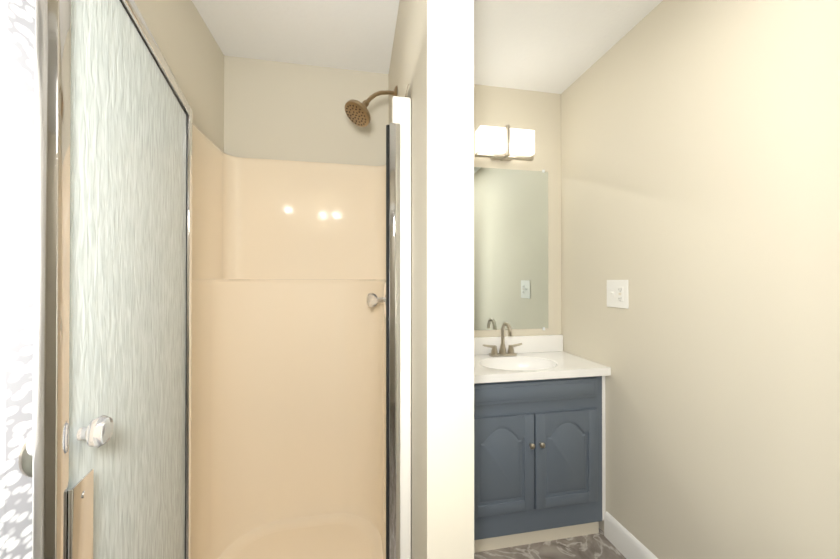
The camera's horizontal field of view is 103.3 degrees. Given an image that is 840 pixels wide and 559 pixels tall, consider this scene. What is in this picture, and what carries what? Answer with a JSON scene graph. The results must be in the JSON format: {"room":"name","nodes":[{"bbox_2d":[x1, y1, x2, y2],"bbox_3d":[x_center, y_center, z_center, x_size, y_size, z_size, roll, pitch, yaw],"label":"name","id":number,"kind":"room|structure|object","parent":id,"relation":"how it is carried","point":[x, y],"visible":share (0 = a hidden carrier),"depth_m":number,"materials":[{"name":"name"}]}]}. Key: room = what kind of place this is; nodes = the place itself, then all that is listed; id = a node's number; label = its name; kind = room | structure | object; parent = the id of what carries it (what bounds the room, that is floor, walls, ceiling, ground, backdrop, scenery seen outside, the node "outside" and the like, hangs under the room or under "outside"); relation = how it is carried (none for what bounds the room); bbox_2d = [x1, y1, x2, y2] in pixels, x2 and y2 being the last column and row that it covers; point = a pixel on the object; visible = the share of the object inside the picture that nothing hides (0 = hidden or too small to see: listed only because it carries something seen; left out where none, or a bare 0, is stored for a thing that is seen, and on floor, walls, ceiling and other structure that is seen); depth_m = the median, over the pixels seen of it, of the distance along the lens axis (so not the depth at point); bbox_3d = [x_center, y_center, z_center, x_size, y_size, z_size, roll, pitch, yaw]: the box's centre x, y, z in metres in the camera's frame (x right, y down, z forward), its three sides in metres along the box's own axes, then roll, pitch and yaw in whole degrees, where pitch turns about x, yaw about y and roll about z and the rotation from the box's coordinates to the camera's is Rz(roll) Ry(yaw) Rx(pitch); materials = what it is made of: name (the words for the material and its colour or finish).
{"room":"bathroom","nodes":[
{"label":"bathroom","id":0,"kind":"room"},
{"bbox_2d":[134,0,223,151],"bbox_3d":[-0.768,0.063,0.117,0.120,2.440,3.440,0,0,-11],"label":"wall","id":1,"kind":"structure","parent":0,"point":[190,49],"depth_m":1.39,"materials":[{"name":"beige paint"}]},
{"bbox_2d":[224,55,560,336],"bbox_3d":[-0.077,0.071,1.935,1.910,2.440,0.120,0,0,-11],"label":"wall","id":2,"kind":"structure","parent":0,"point":[274,110],"depth_m":1.81,"materials":[{"name":"beige paint"}]},
{"bbox_2d":[475,125,534,160],"bbox_3d":[0.490,-0.787,1.927,0.350,0.173,0.110,0,0,-11],"label":"sconce","id":3,"kind":"object","parent":2,"relation":"attached to","point":[507,143],"visible":1,"depth_m":1.89,"materials":[{"name":"white glass"}]},
{"bbox_2d":[474,167,547,329],"bbox_3d":[0.488,-0.181,1.977,0.600,0.979,0.008,0,0,-11],"label":"mirror","id":4,"kind":"object","parent":2,"relation":"attached to","point":[511,247],"visible":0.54,"depth_m":1.99,"materials":[{"name":"clear glass"}]},
{"bbox_2d":[192,0,662,93],"bbox_3d":[0.229,-1.186,0.310,2.150,0.060,3.440,0,0,-11],"label":"ceiling","id":5,"kind":"structure","parent":0,"point":[556,46],"depth_m":1.55,"materials":[{"name":"white paint"}]},
{"bbox_2d":[389,0,473,558],"bbox_3d":[-0.019,0.069,1.351,0.122,2.440,1.050,0,0,-11],"label":"wall","id":6,"kind":"structure","parent":0,"point":[432,61],"depth_m":0.84,"materials":[{"name":"beige paint"}]},
{"bbox_2d":[345,86,396,126],"bbox_3d":[-0.209,-0.759,1.427,0.224,0.184,0.116,0,0,-11],"label":"shower head","id":7,"kind":"object","parent":6,"relation":"attached to","point":[357,113],"visible":0.98,"depth_m":1.42},
{"bbox_2d":[474,528,625,558],"bbox_3d":[0.229,1.314,0.298,2.150,0.060,3.440,0,0,-11],"label":"floor","id":8,"kind":"structure","parent":0,"point":[599,545],"depth_m":1.58,"materials":[{"name":"tile"}]},
{"bbox_2d":[26,0,410,558],"bbox_3d":[-0.459,0.327,1.078,0.839,1.920,1.416,0,0,-11],"label":"shower stall","id":9,"kind":"object","parent":8,"relation":"on","point":[221,359],"visible":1,"depth_m":1.01,"materials":[{"name":"beige plastic"}]},
{"bbox_2d":[366,283,385,316],"bbox_3d":[-0.189,0.089,1.446,0.087,0.156,0.156,0,0,-11],"label":"shower valve","id":10,"kind":"object","parent":9,"relation":"attached to","point":[372,299],"visible":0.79,"depth_m":1.42,"materials":[{"name":"silver metal"}]},
{"bbox_2d":[474,335,610,552],"bbox_3d":[0.517,0.814,1.767,0.798,0.953,0.420,0,0,-11],"label":"bathroom vanity","id":11,"kind":"object","parent":8,"relation":"on","point":[539,443],"visible":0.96,"depth_m":1.61,"materials":[{"name":"grey paint"}]},
{"bbox_2d":[483,322,521,356],"bbox_3d":[0.483,0.339,1.874,0.240,0.198,0.132,0,0,-11],"label":"faucet","id":12,"kind":"object","parent":11,"relation":"on","point":[502,352],"visible":1,"depth_m":1.90,"materials":[{"name":"silver metal"}]},
{"bbox_2d":[561,0,839,558],"bbox_3d":[1.227,0.065,0.491,0.120,2.440,3.440,0,0,-11],"label":"wall","id":13,"kind":"structure","parent":0,"point":[700,176],"depth_m":1.17,"materials":[{"name":"beige paint"}]},
{"bbox_2d":[607,280,628,308],"bbox_3d":[0.945,0.069,1.605,0.020,0.134,0.135,0,0,-11],"label":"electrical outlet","id":14,"kind":"object","parent":13,"relation":"attached to","point":[617,293],"visible":1,"depth_m":1.59,"materials":[{"name":"white plastic"}]},
{"bbox_2d":[604,511,657,558],"bbox_3d":[1.063,1.226,0.991,0.016,0.122,1.394,0,0,-11],"label":"baseboard","id":15,"kind":"structure","parent":13,"relation":"attached to","point":[625,542],"depth_m":1.54,"materials":[{"name":"white wood"}]},
{"bbox_3d":[0.310,0.061,-0.129,1.910,2.440,0.120,0,0,-11],"label":"wall","id":16,"kind":"structure","parent":0,"visible":0},
{"bbox_2d":[0,0,34,558],"bbox_3d":[-0.490,0.263,0.169,0.131,2.020,0.762,0,0,-11],"label":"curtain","id":17,"kind":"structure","parent":16,"relation":"in","point":[17,74],"depth_m":0.44,"materials":[{"name":"white fabric"}]}
]}

